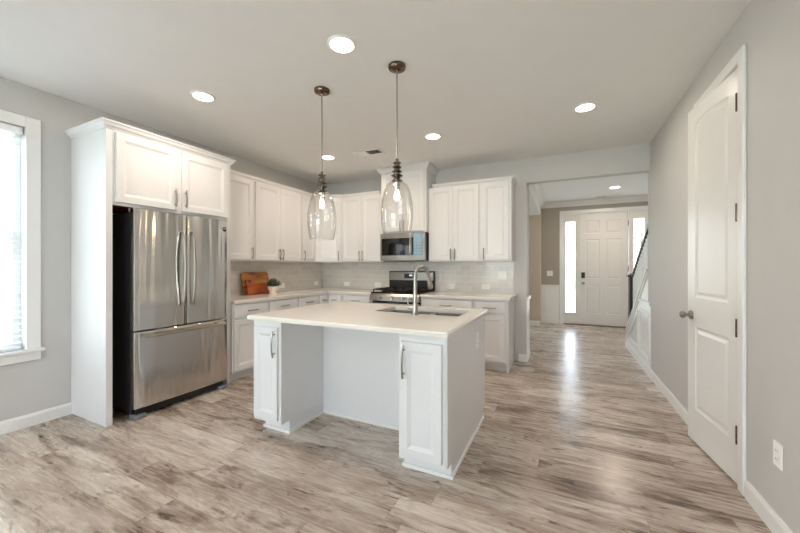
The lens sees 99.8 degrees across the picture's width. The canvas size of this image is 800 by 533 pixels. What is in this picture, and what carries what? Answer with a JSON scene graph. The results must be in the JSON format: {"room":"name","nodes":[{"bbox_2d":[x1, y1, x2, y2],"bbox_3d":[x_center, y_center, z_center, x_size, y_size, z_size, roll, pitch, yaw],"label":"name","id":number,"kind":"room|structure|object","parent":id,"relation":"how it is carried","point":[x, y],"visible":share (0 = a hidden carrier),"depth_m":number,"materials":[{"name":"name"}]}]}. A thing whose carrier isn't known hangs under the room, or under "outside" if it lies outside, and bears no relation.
{"room":"kitchen","nodes":[
{"label":"kitchen","id":0,"kind":"room"},
{"bbox_2d":[0,76,318,421],"bbox_3d":[-2.706,-0.083,3.465,0.140,2.740,13.100,0,0,26],"label":"wall","id":1,"kind":"structure","parent":0,"point":[32,386],"depth_m":2.84,"materials":[{"name":"beige paint"}]},
{"bbox_2d":[0,109,45,365],"bbox_3d":[-3.225,-0.221,2.305,0.180,1.955,1.110,0,0,26],"label":"window","id":2,"kind":"structure","parent":1,"relation":"in","point":[32,351],"depth_m":2.71,"materials":[{"name":"white paint"}]},
{"bbox_2d":[0,122,22,351],"bbox_3d":[-3.228,-0.227,2.306,0.053,1.764,0.884,0,0,26],"label":"window blind","id":3,"kind":"object","parent":2,"relation":"attached to","point":[4,127],"visible":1,"depth_m":2.65,"materials":[{"name":"white plastic"}]},
{"bbox_2d":[0,402,71,434],"bbox_3d":[-4.173,1.237,0.236,0.014,0.100,6.010,0,0,26],"label":"baseboard","id":4,"kind":"structure","parent":1,"relation":"attached to","point":[14,424],"depth_m":2.73,"materials":[{"name":"white paint"}]},
{"bbox_2d":[230,174,253,260],"bbox_3d":[-2.106,-0.589,4.144,0.348,1.039,0.565,0,0,26],"label":"upper cabinet","id":5,"kind":"object","parent":1,"relation":"attached to","point":[241,189],"visible":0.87,"depth_m":4.17,"materials":[{"name":"white paint"}]},
{"bbox_2d":[230,261,321,295],"bbox_3d":[-1.888,0.154,4.996,0.008,0.442,2.290,0,0,26],"label":"tile backsplash","id":6,"kind":"structure","parent":1,"relation":"attached to","point":[295,275],"depth_m":5.20,"materials":[{"name":"white tile"}]},
{"bbox_2d":[251,181,300,261],"bbox_3d":[-1.795,-0.589,4.790,0.348,1.039,0.865,0,0,26],"label":"upper cabinet","id":7,"kind":"object","parent":1,"relation":"attached to","point":[277,211],"visible":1,"depth_m":4.67,"materials":[{"name":"white paint"}]},
{"bbox_2d":[301,194,314,261],"bbox_3d":[-1.539,-0.589,5.323,0.348,1.039,0.314,0,0,26],"label":"upper cabinet","id":8,"kind":"object","parent":1,"relation":"attached to","point":[307,243],"visible":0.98,"depth_m":5.25,"materials":[{"name":"white paint"}]},
{"bbox_2d":[313,198,344,262],"bbox_3d":[-1.214,-0.589,5.636,0.662,1.039,0.546,0,0,26],"label":"upper cabinet","id":9,"kind":"object","parent":1,"relation":"attached to","point":[328,247],"visible":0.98,"depth_m":5.42,"materials":[{"name":"white paint"}]},
{"bbox_2d":[230,169,379,197],"bbox_3d":[-1.436,-1.131,4.849,2.184,0.045,0.852,0,0,-35],"label":"crown molding","id":10,"kind":"structure","parent":9,"relation":"on","point":[232,172],"depth_m":4.98,"materials":[{"name":"white paint"}]},
{"bbox_2d":[0,0,750,201],"bbox_3d":[-0.033,-1.503,2.124,6.100,0.100,13.280,0,0,26],"label":"ceiling","id":11,"kind":"structure","parent":0,"point":[498,80],"depth_m":2.52,"materials":[{"name":"paint"}]},
{"bbox_2d":[190,90,214,101],"bbox_3d":[-1.679,-1.447,2.872,0.186,0.012,0.186,0,0,26],"label":"recessed light","id":12,"kind":"object","parent":11,"relation":"in","point":[203,96],"visible":1,"depth_m":2.87,"materials":[{"name":"white plastic"}]},
{"bbox_2d":[307,86,336,236],"bbox_3d":[-0.642,-0.838,2.774,0.236,1.230,0.236,0,0,26],"label":"pendant lamp","id":13,"kind":"object","parent":11,"relation":"hanging from","point":[322,91],"visible":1,"depth_m":2.76,"materials":[{"name":"clear glass"}]},
{"bbox_2d":[319,192,324,199],"bbox_3d":[-0.642,-0.582,2.774,0.052,0.064,0.052,0,0,26],"label":"socket","id":14,"kind":"object","parent":13,"relation":"attached to","point":[321,194],"depth_m":2.75,"materials":[{"name":"silver metal"}]},
{"bbox_2d":[323,155,334,159],"bbox_3d":[-0.955,-1.447,4.471,0.186,0.012,0.186,0,0,26],"label":"recessed light","id":15,"kind":"object","parent":11,"relation":"in","point":[326,157],"visible":0.86,"depth_m":4.47,"materials":[{"name":"white plastic"}]},
{"bbox_2d":[327,34,355,53],"bbox_3d":[-0.379,-1.447,2.200,0.186,0.012,0.186,0,0,26],"label":"recessed light","id":16,"kind":"object","parent":11,"relation":"in","point":[339,43],"visible":1,"depth_m":2.19,"materials":[{"name":"white plastic"}]},
{"bbox_2d":[352,148,384,156],"bbox_3d":[-0.402,-1.447,4.287,0.380,0.012,0.180,0,0,26],"label":"ceiling vent","id":17,"kind":"object","parent":11,"relation":"in","point":[376,151],"visible":1,"depth_m":4.29,"materials":[{"name":"white plastic"}]},
{"bbox_2d":[381,61,412,233],"bbox_3d":[-0.022,-0.838,2.443,0.236,1.230,0.236,0,0,26],"label":"pendant lamp","id":18,"kind":"object","parent":11,"relation":"hanging from","point":[396,67],"visible":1,"depth_m":2.43,"materials":[{"name":"clear glass"}]},
{"bbox_2d":[393,181,400,190],"bbox_3d":[-0.022,-0.582,2.443,0.052,0.064,0.052,0,0,26],"label":"socket","id":19,"kind":"object","parent":18,"relation":"attached to","point":[396,184],"depth_m":2.42,"materials":[{"name":"silver metal"}]},
{"bbox_2d":[425,133,440,139],"bbox_3d":[0.368,-1.447,3.752,0.186,0.012,0.186,0,0,26],"label":"recessed light","id":20,"kind":"object","parent":11,"relation":"in","point":[431,136],"visible":1,"depth_m":3.75,"materials":[{"name":"white plastic"}]},
{"bbox_2d":[574,102,596,111],"bbox_3d":[1.685,-1.447,3.070,0.186,0.012,0.186,0,0,26],"label":"recessed light","id":21,"kind":"object","parent":11,"relation":"in","point":[584,107],"visible":1,"depth_m":3.06,"materials":[{"name":"white plastic"}]},
{"bbox_2d":[594,195,614,198],"bbox_3d":[4.265,-1.447,7.026,0.360,0.012,0.160,0,0,26],"label":"ceiling vent","id":22,"kind":"object","parent":11,"relation":"in","point":[614,195],"visible":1,"depth_m":7.04,"materials":[{"name":"white plastic"}]},
{"bbox_2d":[0,323,771,532],"bbox_3d":[-0.033,1.337,2.124,6.100,0.100,13.280,0,0,26],"label":"floor","id":23,"kind":"structure","parent":0,"point":[576,437],"depth_m":2.15,"materials":[{"name":"brown wood"}]},
{"bbox_2d":[65,117,235,426],"bbox_3d":[-2.344,0.057,3.315,0.639,2.461,1.209,0,0,26],"label":"tall cabinet","id":24,"kind":"object","parent":23,"relation":"on","point":[114,171],"visible":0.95,"depth_m":2.86,"materials":[{"name":"white paint"}]},
{"bbox_2d":[112,208,226,419],"bbox_3d":[-2.283,0.398,3.322,0.716,1.777,0.870,0,0,26],"label":"refrigerator","id":25,"kind":"object","parent":23,"relation":"on","point":[169,270],"visible":0.99,"depth_m":3.02,"materials":[{"name":"metal"}]},
{"bbox_2d":[230,300,267,380],"bbox_3d":[-1.989,0.850,4.052,0.683,0.874,0.505,0,0,26],"label":"base cabinet","id":26,"kind":"object","parent":23,"relation":"on","point":[241,328],"visible":0.5,"depth_m":3.82,"materials":[{"name":"white paint"}]},
{"bbox_2d":[268,297,296,311],"bbox_3d":[-1.770,0.850,4.507,0.683,0.874,0.500,0,0,26],"label":"base cabinet","id":27,"kind":"object","parent":23,"relation":"on","point":[285,303],"visible":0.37,"depth_m":4.34,"materials":[{"name":"white paint"}]},
{"bbox_2d":[297,295,317,306],"bbox_3d":[-1.566,0.850,4.932,0.683,0.874,0.440,0,0,26],"label":"base cabinet","id":28,"kind":"object","parent":23,"relation":"on","point":[309,300],"visible":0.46,"depth_m":4.77,"materials":[{"name":"white paint"}]},
{"bbox_2d":[318,293,343,303],"bbox_3d":[-1.172,0.850,5.449,0.885,0.874,0.829,0,0,26],"label":"base cabinet","id":29,"kind":"object","parent":23,"relation":"on","point":[329,297],"visible":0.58,"depth_m":5.12,"materials":[{"name":"white paint"}]},
{"bbox_2d":[230,288,379,303],"bbox_3d":[-1.265,0.394,4.690,1.375,0.036,2.282,0,0,26],"label":"countertop","id":30,"kind":"structure","parent":29,"relation":"on","point":[234,299],"depth_m":4.70,"materials":[{"name":"white stone"}]},
{"bbox_2d":[240,272,268,294],"bbox_3d":[-1.984,0.226,4.643,0.089,0.297,0.450,0,0,26],"label":"cutting board","id":31,"kind":"object","parent":30,"relation":"on","point":[256,277],"visible":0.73,"depth_m":4.61,"materials":[{"name":"brown wood"}]},
{"bbox_2d":[245,280,268,294],"bbox_3d":[-1.933,0.276,4.590,0.071,0.198,0.370,0,0,26],"label":"cutting board","id":32,"kind":"object","parent":30,"relation":"on","point":[252,288],"visible":0.82,"depth_m":4.54,"materials":[{"name":"brown wood"}]},
{"bbox_2d":[263,277,281,293],"bbox_3d":[-1.755,0.260,4.620,0.250,0.230,0.251,0,0,-10],"label":"potted plant","id":33,"kind":"object","parent":30,"relation":"on","point":[273,286],"visible":1,"depth_m":4.58,"materials":[{"name":"green plant"}]},
{"bbox_2d":[344,294,371,302],"bbox_3d":[-0.515,0.850,5.229,0.487,0.874,0.656,0,0,26],"label":"base cabinet","id":34,"kind":"object","parent":23,"relation":"on","point":[347,297],"visible":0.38,"depth_m":4.96,"materials":[{"name":"white paint"}]},
{"bbox_2d":[254,310,484,479],"bbox_3d":[-0.200,0.849,2.791,1.592,0.876,1.194,0,0,26],"label":"kitchen island","id":35,"kind":"object","parent":23,"relation":"on","point":[430,390],"visible":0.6,"depth_m":2.60,"materials":[{"name":"white paint"}]},
{"bbox_2d":[247,301,487,337],"bbox_3d":[-0.206,0.393,2.779,1.616,0.033,1.160,0,0,26],"label":"island countertop","id":36,"kind":"structure","parent":35,"relation":"on","point":[375,317],"depth_m":2.48,"materials":[{"name":"white stone"}]},
{"bbox_2d":[407,266,432,314],"bbox_3d":[0.176,0.184,2.679,0.253,0.384,0.078,0,0,-37],"label":"faucet","id":37,"kind":"object","parent":36,"relation":"on","point":[414,307],"visible":1,"depth_m":2.62,"materials":[{"name":"silver metal"}]},
{"bbox_2d":[389,310,462,315],"bbox_3d":[0.196,0.504,2.866,0.726,0.184,0.381,0,0,26],"label":"sink","id":38,"kind":"object","parent":36,"relation":"in","point":[398,311],"visible":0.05,"depth_m":3.02,"materials":[{"name":"metal"}]},
{"bbox_2d":[389,310,434,314],"bbox_3d":[0.056,0.504,2.933,0.415,0.184,0.381,0,0,26],"label":"basin","id":39,"kind":"object","parent":38,"relation":"in","point":[399,311],"depth_m":3.10,"materials":[{"name":"metal"}]},
{"bbox_2d":[431,313,462,315],"bbox_3d":[0.384,0.504,2.775,0.308,0.184,0.381,0,0,26],"label":"basin","id":40,"kind":"object","parent":38,"relation":"in","point":[444,314],"depth_m":2.95,"materials":[{"name":"metal"}]},
{"bbox_2d":[476,333,478,349],"bbox_3d":[0.612,0.587,2.657,0.009,0.120,0.075,0,0,26],"label":"wall outlet","id":41,"kind":"object","parent":35,"relation":"attached to","point":[477,334],"visible":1,"depth_m":2.64,"materials":[{"name":"white plastic"}]},
{"bbox_2d":[370,271,434,305],"bbox_3d":[0.042,0.679,4.939,0.761,1.214,0.697,0,0,26],"label":"gas range","id":42,"kind":"object","parent":23,"relation":"on","point":[400,287],"visible":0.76,"depth_m":4.93,"materials":[{"name":"metal"}]},
{"bbox_2d":[371,290,433,294],"bbox_3d":[0.044,0.372,4.946,0.761,0.020,0.573,0,0,26],"label":"cooktop","id":43,"kind":"object","parent":42,"relation":"in","point":[382,292],"depth_m":4.74,"materials":[{"name":"black metal"}]},
{"bbox_2d":[421,297,473,308],"bbox_3d":[0.720,0.850,4.636,0.719,0.874,0.656,0,0,26],"label":"base cabinet","id":44,"kind":"object","parent":23,"relation":"on","point":[435,302],"visible":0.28,"depth_m":4.36,"materials":[{"name":"white paint"}]},
{"bbox_2d":[420,291,516,300],"bbox_3d":[0.926,0.394,4.553,1.164,0.036,0.630,0,0,26],"label":"countertop","id":45,"kind":"structure","parent":44,"relation":"on","point":[453,295],"depth_m":4.37,"materials":[{"name":"white stone"}]},
{"bbox_2d":[474,298,514,372],"bbox_3d":[1.233,0.850,4.389,0.415,0.874,0.656,0,0,26],"label":"base cabinet","id":46,"kind":"object","parent":23,"relation":"on","point":[500,317],"visible":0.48,"depth_m":4.13,"materials":[{"name":"white paint"}]},
{"bbox_2d":[626,224,647,319],"bbox_3d":[3.433,0.259,4.763,0.160,2.054,1.640,0,0,26],"label":"stair railing","id":47,"kind":"object","parent":23,"relation":"on","point":[634,278],"visible":0.31,"depth_m":4.96,"materials":[{"name":"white wood"}]},
{"bbox_2d":[325,143,649,360],"bbox_3d":[1.276,-0.083,4.812,5.870,2.740,0.120,0,0,26],"label":"wall","id":48,"kind":"structure","parent":0,"point":[518,168],"depth_m":4.55,"materials":[{"name":"beige paint"}]},
{"bbox_2d":[342,194,392,261],"bbox_3d":[-0.536,-0.589,5.398,0.762,1.039,0.388,0,0,26],"label":"upper cabinet","id":49,"kind":"object","parent":48,"relation":"attached to","point":[361,215],"visible":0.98,"depth_m":5.26,"materials":[{"name":"white paint"}]},
{"bbox_2d":[376,161,439,233],"bbox_3d":[0.119,-0.970,5.039,0.843,0.964,0.468,0,0,26],"label":"upper cabinet","id":50,"kind":"object","parent":48,"relation":"attached to","point":[396,215],"visible":0.96,"depth_m":4.84,"materials":[{"name":"white paint"}]},
{"bbox_2d":[380,232,428,260],"bbox_3d":[0.113,-0.281,5.028,0.713,0.405,0.479,0,0,26],"label":"microwave","id":51,"kind":"object","parent":50,"relation":"attached to","point":[414,246],"visible":0.97,"depth_m":4.84,"materials":[{"name":"metal"}]},
{"bbox_2d":[322,262,512,293],"bbox_3d":[0.081,0.154,5.316,3.261,0.442,0.008,0,0,26],"label":"tile backsplash","id":52,"kind":"structure","parent":48,"relation":"attached to","point":[466,276],"depth_m":5.07,"materials":[{"name":"white tile"}]},
{"bbox_2d":[375,282,380,286],"bbox_3d":[-0.365,0.297,5.519,0.115,0.072,0.009,0,0,26],"label":"wall outlet","id":53,"kind":"object","parent":52,"relation":"attached to","point":[377,284],"visible":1,"depth_m":5.52,"materials":[{"name":"white plastic"}]},
{"bbox_2d":[447,284,454,288],"bbox_3d":[0.753,0.292,4.982,0.115,0.072,0.009,0,0,26],"label":"wall outlet","id":54,"kind":"object","parent":52,"relation":"attached to","point":[449,286],"visible":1,"depth_m":4.98,"materials":[{"name":"white plastic"}]},
{"bbox_2d":[482,284,489,288],"bbox_3d":[1.212,0.287,4.761,0.115,0.072,0.009,0,0,26],"label":"wall outlet","id":55,"kind":"object","parent":52,"relation":"attached to","point":[484,286],"visible":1,"depth_m":4.76,"materials":[{"name":"white plastic"}]},
{"bbox_2d":[498,271,506,279],"bbox_3d":[1.415,0.122,4.664,0.118,0.116,0.009,0,0,26],"label":"light switch","id":56,"kind":"object","parent":52,"relation":"attached to","point":[502,275],"visible":1,"depth_m":4.66,"materials":[{"name":"white plastic"}]},
{"bbox_2d":[429,183,482,261],"bbox_3d":[0.792,-0.589,4.760,0.724,1.039,0.388,0,0,26],"label":"upper cabinet","id":57,"kind":"object","parent":48,"relation":"attached to","point":[454,211],"visible":0.98,"depth_m":4.61,"materials":[{"name":"white paint"}]},
{"bbox_2d":[432,175,516,187],"bbox_3d":[1.023,-1.131,4.666,1.095,0.045,0.358,0,0,26],"label":"crown molding","id":58,"kind":"structure","parent":57,"relation":"on","point":[512,178],"depth_m":4.50,"materials":[{"name":"white paint"}]},
{"bbox_2d":[480,180,514,261],"bbox_3d":[1.301,-0.589,4.515,0.402,1.039,0.388,0,0,26],"label":"upper cabinet","id":59,"kind":"object","parent":48,"relation":"attached to","point":[497,199],"visible":1,"depth_m":4.39,"materials":[{"name":"white paint"}]},
{"bbox_2d":[519,354,526,361],"bbox_3d":[1.657,1.237,4.555,0.100,0.100,0.014,0,0,26],"label":"baseboard","id":60,"kind":"structure","parent":48,"relation":"attached to","point":[522,357],"depth_m":4.55,"materials":[{"name":"white paint"}]},
{"bbox_2d":[527,185,528,296],"bbox_3d":[1.699,-0.083,4.814,0.250,2.740,0.250,0,0,26],"label":"wall","id":61,"kind":"structure","parent":0,"point":[527,185],"depth_m":4.66,"materials":[{"name":"beige paint"}]},
{"bbox_2d":[527,299,529,353],"bbox_3d":[1.789,0.822,4.705,0.008,0.730,0.368,0,0,26],"label":"trim","id":62,"kind":"structure","parent":61,"relation":"attached to","point":[528,301],"depth_m":4.71,"materials":[{"name":"white paint"}]},
{"bbox_2d":[529,184,539,215],"bbox_3d":[2.348,-1.288,6.166,0.250,0.330,2.750,0,0,26],"label":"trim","id":63,"kind":"structure","parent":61,"relation":"attached to","point":[534,206],"depth_m":6.20,"materials":[{"name":"white paint"}]},
{"bbox_2d":[533,184,544,208],"bbox_3d":[2.548,-1.392,6.187,0.090,0.120,3.440,0,0,26],"label":"trim","id":64,"kind":"structure","parent":61,"relation":"attached to","point":[537,187],"depth_m":6.47,"materials":[{"name":"white paint"}]},
{"bbox_2d":[529,206,540,323],"bbox_3d":[3.042,-0.083,7.608,0.250,2.740,0.450,0,0,26],"label":"wall pier","id":65,"kind":"object","parent":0,"point":[534,220],"visible":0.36,"depth_m":7.40,"materials":[{"name":"beige paint"}]},
{"bbox_2d":[530,320,539,325],"bbox_3d":[2.941,1.237,7.399,0.250,0.100,0.014,0,0,26],"label":"baseboard","id":66,"kind":"object","parent":65,"relation":"attached to","point":[532,322],"visible":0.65,"depth_m":7.39,"materials":[{"name":"white paint"}]},
{"bbox_2d":[541,201,647,323],"bbox_3d":[2.849,-0.083,8.028,5.920,2.740,0.140,0,0,26],"label":"wall","id":67,"kind":"structure","parent":0,"point":[550,217],"depth_m":7.65,"materials":[{"name":"beige paint"}]},
{"bbox_2d":[541,286,558,318],"bbox_3d":[3.419,0.872,7.673,0.375,0.830,0.005,0,0,26],"label":"wainscoting","id":68,"kind":"structure","parent":67,"relation":"attached to","point":[549,296],"depth_m":7.67,"materials":[{"name":"white paint"}]},
{"bbox_2d":[541,318,558,323],"bbox_3d":[3.416,1.237,7.670,0.370,0.100,0.014,0,0,26],"label":"baseboard","id":69,"kind":"structure","parent":67,"relation":"attached to","point":[543,320],"depth_m":7.67,"materials":[{"name":"white paint"}]},
{"bbox_2d":[545,292,554,315],"bbox_3d":[3.407,0.857,7.665,0.200,0.540,0.020,0,0,26],"label":"trim","id":70,"kind":"structure","parent":67,"relation":"attached to","point":[545,292],"depth_m":7.65,"materials":[{"name":"white paint"}]},
{"bbox_2d":[541,285,558,286],"bbox_3d":[3.415,0.437,7.664,0.375,0.040,0.024,0,0,26],"label":"trim","id":71,"kind":"structure","parent":67,"relation":"attached to","point":[541,285],"depth_m":7.64,"materials":[{"name":"white paint"}]},
{"bbox_2d":[547,271,552,275],"bbox_3d":[3.412,0.157,7.674,0.120,0.118,0.009,0,0,26],"label":"light switch","id":72,"kind":"object","parent":67,"relation":"attached to","point":[549,273],"visible":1,"depth_m":7.67,"materials":[{"name":"white plastic"}]},
{"bbox_2d":[564,214,576,323],"bbox_3d":[3.809,0.054,7.540,0.268,2.425,0.056,0,0,26],"label":"window","id":73,"kind":"structure","parent":67,"relation":"in","point":[569,317],"depth_m":7.52,"materials":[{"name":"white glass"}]},
{"bbox_2d":[577,214,578,323],"bbox_3d":[3.954,0.054,7.481,0.045,2.425,0.088,0,0,26],"label":"trim","id":74,"kind":"structure","parent":67,"relation":"attached to","point":[577,214],"depth_m":7.44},
{"bbox_2d":[542,195,647,208],"bbox_3d":[4.304,-1.392,7.200,2.380,0.120,0.090,0,0,26],"label":"trim","id":75,"kind":"structure","parent":67,"relation":"attached to","point":[639,198],"depth_m":7.24,"materials":[{"name":"white paint"}]},
{"bbox_2d":[564,323,625,327],"bbox_3d":[4.384,1.278,7.273,1.530,0.018,0.169,0,0,26],"label":"trim","id":76,"kind":"structure","parent":67,"relation":"attached to","point":[564,323],"depth_m":7.26,"materials":[{"name":"brown wood"}]},
{"bbox_2d":[579,211,628,326],"bbox_3d":[4.370,0.054,7.238,0.908,2.425,0.114,0,0,26],"label":"door","id":77,"kind":"structure","parent":67,"relation":"in","point":[603,237],"depth_m":7.25,"materials":[{"name":"wood"}]},
{"bbox_2d":[560,206,647,323],"bbox_3d":[4.387,0.022,7.279,1.700,2.530,0.158,0,0,26],"label":"trim","id":78,"kind":"structure","parent":67,"relation":"attached to","point":[634,208],"depth_m":7.55,"materials":[{"name":"white paint"}]},
{"bbox_2d":[628,211,631,274],"bbox_3d":[4.820,0.054,7.065,0.043,2.425,0.088,0,0,26],"label":"trim","id":79,"kind":"structure","parent":67,"relation":"attached to","point":[629,212],"depth_m":7.03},
{"bbox_2d":[626,0,799,532],"bbox_3d":[1.313,-0.083,0.401,0.160,2.740,11.060,0,0,26],"label":"wall","id":80,"kind":"structure","parent":0,"point":[770,29],"depth_m":1.74,"materials":[{"name":"beige paint"}]},
{"bbox_2d":[628,310,638,348],"bbox_3d":[3.337,0.847,4.820,0.020,0.520,0.660,0,0,26],"label":"trim","id":81,"kind":"structure","parent":80,"relation":"attached to","point":[637,312],"depth_m":4.60,"materials":[{"name":"white paint"}]},
{"bbox_2d":[624,267,648,337],"bbox_3d":[3.376,0.547,4.691,0.200,1.070,1.580,0,0,26],"label":"trim","id":82,"kind":"structure","parent":80,"relation":"attached to","point":[646,269],"depth_m":4.63,"materials":[{"name":"white paint"}]},
{"bbox_2d":[639,308,649,360],"bbox_3d":[3.030,0.827,4.180,0.020,0.560,0.560,0,0,26],"label":"trim","id":83,"kind":"structure","parent":80,"relation":"attached to","point":[640,309],"depth_m":4.11,"materials":[{"name":"white paint"}]},
{"bbox_2d":[638,299,650,305],"bbox_3d":[3.019,0.440,4.163,0.024,0.035,0.600,0,0,26],"label":"trim","id":84,"kind":"structure","parent":80,"relation":"attached to","point":[639,300],"depth_m":4.09,"materials":[{"name":"white paint"}]},
{"bbox_2d":[647,305,650,368],"bbox_3d":[2.939,0.822,3.974,0.006,0.730,0.150,0,0,26],"label":"trim","id":85,"kind":"structure","parent":80,"relation":"attached to","point":[648,307],"depth_m":3.95,"materials":[{"name":"white paint"}]},
{"bbox_2d":[625,340,687,424],"bbox_3d":[2.953,1.237,4.012,0.014,0.100,3.130,0,0,26],"label":"baseboard","id":86,"kind":"structure","parent":80,"relation":"attached to","point":[680,409],"depth_m":3.44,"materials":[{"name":"white paint"}]},
{"bbox_2d":[679,69,736,482],"bbox_3d":[2.052,0.058,2.250,0.105,2.435,0.645,0,0,19],"label":"door","id":87,"kind":"structure","parent":80,"relation":"in","point":[712,123],"depth_m":2.20,"materials":[{"name":"white paint"}]},
{"bbox_2d":[693,44,746,496],"bbox_3d":[2.151,0.022,2.211,0.138,2.530,0.790,0,0,26],"label":"trim","id":88,"kind":"structure","parent":80,"relation":"attached to","point":[739,60],"depth_m":1.90,"materials":[{"name":"white paint"}]},
{"bbox_2d":[745,480,792,532],"bbox_3d":[0.381,1.237,-1.337,0.014,0.100,7.120,0,0,26],"label":"baseboard","id":89,"kind":"structure","parent":80,"relation":"attached to","point":[758,503],"depth_m":1.69,"materials":[{"name":"white paint"}]},
{"bbox_2d":[773,439,782,470],"bbox_3d":[1.797,0.897,1.605,0.009,0.118,0.072,0,0,26],"label":"wall outlet","id":90,"kind":"object","parent":80,"relation":"attached to","point":[777,448],"visible":1,"depth_m":1.59,"materials":[{"name":"white plastic"}]},
{"label":"outside","id":91,"kind":"structure","parent":0,"visible":0},
{"bbox_2d":[0,276,574,328],"bbox_3d":[0.000,1.537,0.000,120.000,0.200,120.000,0,0,26],"label":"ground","id":92,"kind":"structure","parent":91,"point":[570,280],"depth_m":21.05,"materials":[{"name":"white"}]},
{"bbox_2d":[566,233,572,258],"bbox_3d":[14.185,-1.055,30.899,3.078,4.993,3.103,0,0,26],"label":"tree","id":93,"kind":"object","parent":92,"relation":"on","point":[568,238],"visible":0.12,"depth_m":30.31,"materials":[{"name":"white plant"}]},
{"bbox_2d":[566,297,574,311],"bbox_3d":[6.222,1.377,10.634,6.000,0.119,7.440,0,0,26],"label":"front walk","id":94,"kind":"structure","parent":92,"relation":"on","point":[570,302],"depth_m":11.68,"materials":[{"name":"concrete"}]},
{"bbox_2d":[632,210,646,270],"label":"sidelight window","id":95,"kind":"structure","parent":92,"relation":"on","point":[640,236],"depth_m":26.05,"materials":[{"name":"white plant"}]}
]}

